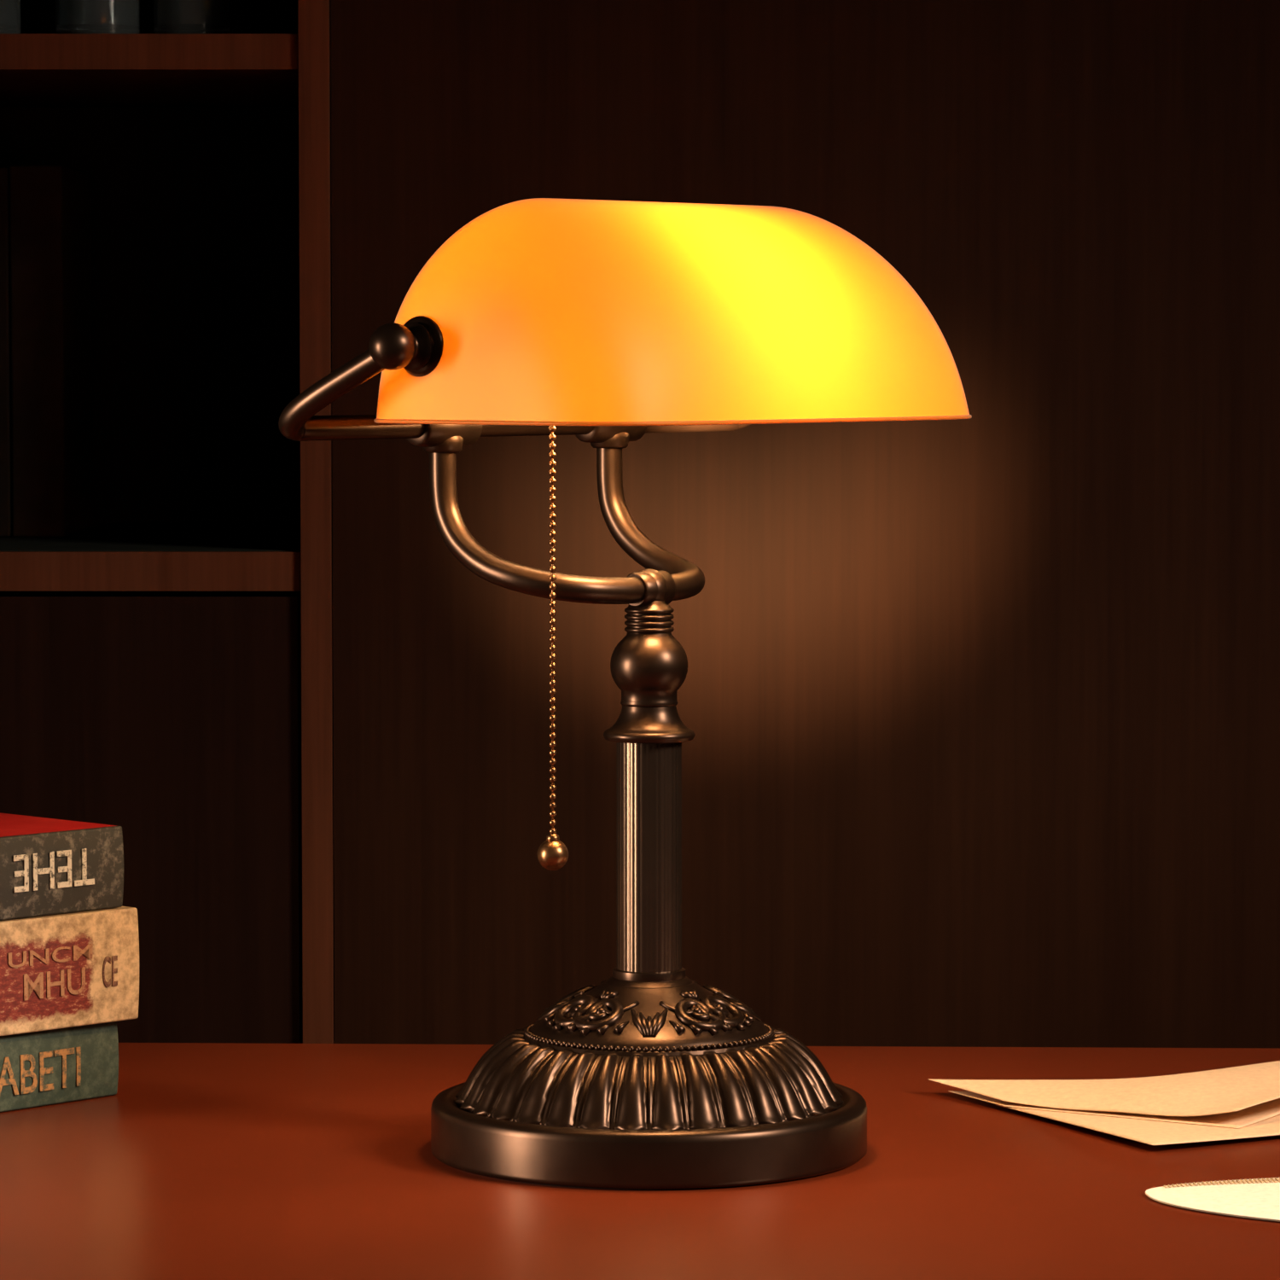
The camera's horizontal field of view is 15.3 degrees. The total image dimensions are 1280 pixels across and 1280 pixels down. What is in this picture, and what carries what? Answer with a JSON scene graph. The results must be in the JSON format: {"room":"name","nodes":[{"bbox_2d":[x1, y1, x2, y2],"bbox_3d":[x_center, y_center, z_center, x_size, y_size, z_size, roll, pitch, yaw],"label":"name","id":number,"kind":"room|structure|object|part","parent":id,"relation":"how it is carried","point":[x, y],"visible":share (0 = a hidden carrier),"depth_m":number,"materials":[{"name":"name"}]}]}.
{"room":"office","nodes":[
{"label":"office","id":0,"kind":"room"},
{"bbox_2d":[330,0,1279,1048],"bbox_3d":[1.024,-0.395,2.618,2.360,2.600,0.444,0,4,0],"label":"wall","id":1,"kind":"structure","parent":0,"point":[982,711],"depth_m":2.42,"materials":[{"name":"brown wood"}]},
{"bbox_3d":[0.004,1.026,1.127,4.400,0.050,3.600,0,4,0],"label":"floor","id":2,"kind":"structure","parent":0,"visible":0},
{"bbox_2d":[0,0,334,1043],"bbox_3d":[-0.727,-0.244,2.600,1.140,2.300,0.400,0,4,0],"label":"bookcase","id":3,"kind":"object","parent":2,"relation":"on","point":[166,673],"visible":0.6,"depth_m":2.43,"materials":[{"name":"brown wood"}]},
{"bbox_2d":[0,0,21,34],"bbox_3d":[-0.341,-0.360,2.462,0.040,0.100,0.040,0,4,0],"label":"glass jar","id":4,"kind":"object","parent":3,"relation":"in","point":[9,9],"visible":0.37,"depth_m":2.45,"materials":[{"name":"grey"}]},
{"bbox_2d":[0,164,93,536],"bbox_3d":[-0.530,-0.161,2.645,0.434,0.202,0.140,0,4,0],"label":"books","id":5,"kind":"object","parent":3,"relation":"on","point":[47,486],"depth_m":2.58,"materials":[{"name":"black"}]},
{"bbox_2d":[54,0,139,34],"bbox_3d":[-0.281,-0.360,2.462,0.044,0.100,0.044,0,4,0],"label":"glass jar","id":6,"kind":"object","parent":3,"relation":"in","point":[71,16],"visible":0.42,"depth_m":2.44,"materials":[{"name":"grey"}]},
{"bbox_2d":[153,0,230,34],"bbox_3d":[-0.232,-0.360,2.462,0.040,0.100,0.040,0,4,0],"label":"glass jar","id":7,"kind":"object","parent":3,"relation":"in","point":[170,16],"visible":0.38,"depth_m":2.45,"materials":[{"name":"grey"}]},
{"bbox_2d":[0,1042,1279,1279],"bbox_3d":[0.000,0.583,1.795,1.700,0.750,0.790,0,4,2],"label":"desk","id":8,"kind":"object","parent":2,"relation":"on","point":[206,1160],"visible":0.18,"depth_m":1.80,"materials":[{"name":"red wood"}]},
{"bbox_2d":[0,1021,118,1111],"bbox_3d":[-0.339,0.179,1.990,0.137,0.032,0.200,3,5,43],"label":"book","id":9,"kind":"object","parent":8,"relation":"on","point":[80,1062],"visible":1,"depth_m":1.99,"materials":[{"name":"green paper"}]},
{"bbox_2d":[0,906,139,1035],"bbox_3d":[-0.325,0.139,1.994,0.190,0.048,0.132,-4,5,-45],"label":"book","id":10,"kind":"object","parent":9,"relation":"on","point":[63,970],"visible":1,"depth_m":1.99,"materials":[{"name":"beige paper"}]},
{"bbox_2d":[0,812,123,919],"bbox_3d":[-0.333,0.098,1.985,0.132,0.034,0.195,3,5,44],"label":"book","id":11,"kind":"object","parent":10,"relation":"on","point":[49,866],"visible":1,"depth_m":1.99,"materials":[{"name":"red paper"}]},
{"bbox_2d":[278,197,971,1189],"bbox_3d":[0.004,0.016,1.863,0.175,0.374,0.287,3,5,41],"label":"lamp","id":12,"kind":"object","parent":8,"relation":"on","point":[608,324],"visible":1,"depth_m":1.81,"materials":[{"name":"brown metal"}]},
{"bbox_3d":[-0.089,-0.109,1.767,0.028,0.023,0.023,-3,5,-41],"label":"knob","id":13,"kind":"part","parent":12,"relation":"part of","materials":[{"name":"brown metal"}]},
{"bbox_3d":[-0.033,-0.011,1.816,0.003,0.173,0.003,4,5,45],"label":"pull chain","id":14,"kind":"part","parent":12,"relation":"part of","materials":[{"name":"gold metal"}]},
{"bbox_3d":[-0.021,-0.051,1.881,0.074,0.069,0.112,3,5,40],"label":"arm","id":15,"kind":"part","parent":12,"relation":"part of","materials":[{"name":"brown metal"}]},
{"bbox_3d":[0.004,0.191,1.876,0.172,0.022,0.172,0,4,0],"label":"plate","id":16,"kind":"part","parent":12,"relation":"part of","materials":[{"name":"brown metal"}]},
{"bbox_3d":[0.017,-0.128,1.844,0.140,0.084,0.240,3,5,40],"label":"lamp shade","id":17,"kind":"part","parent":12,"relation":"part of","materials":[{"name":"orange glass"}]},
{"bbox_2d":[928,1060,1279,1128],"bbox_3d":[0.218,0.188,1.975,0.175,0.012,0.120,-1,4,-9],"label":"sheet","id":18,"kind":"object","parent":8,"relation":"on","point":[1239,1096],"visible":1,"depth_m":1.97,"materials":[{"name":"paper"}]},
{"bbox_2d":[995,1104,1279,1145],"bbox_3d":[0.264,0.196,1.940,0.217,0.004,0.114,0,4,-7],"label":"sheet","id":19,"kind":"object","parent":8,"relation":"on","point":[1152,1132],"visible":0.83,"depth_m":1.92,"materials":[{"name":"paper"}]},
{"bbox_2d":[1145,1176,1279,1221],"bbox_3d":[0.275,0.207,1.761,0.170,0.004,0.129,0,4,0],"label":"filter","id":20,"kind":"object","parent":8,"relation":"on","point":[1255,1198],"visible":1,"depth_m":1.77,"materials":[{"name":"paper"}]}
]}

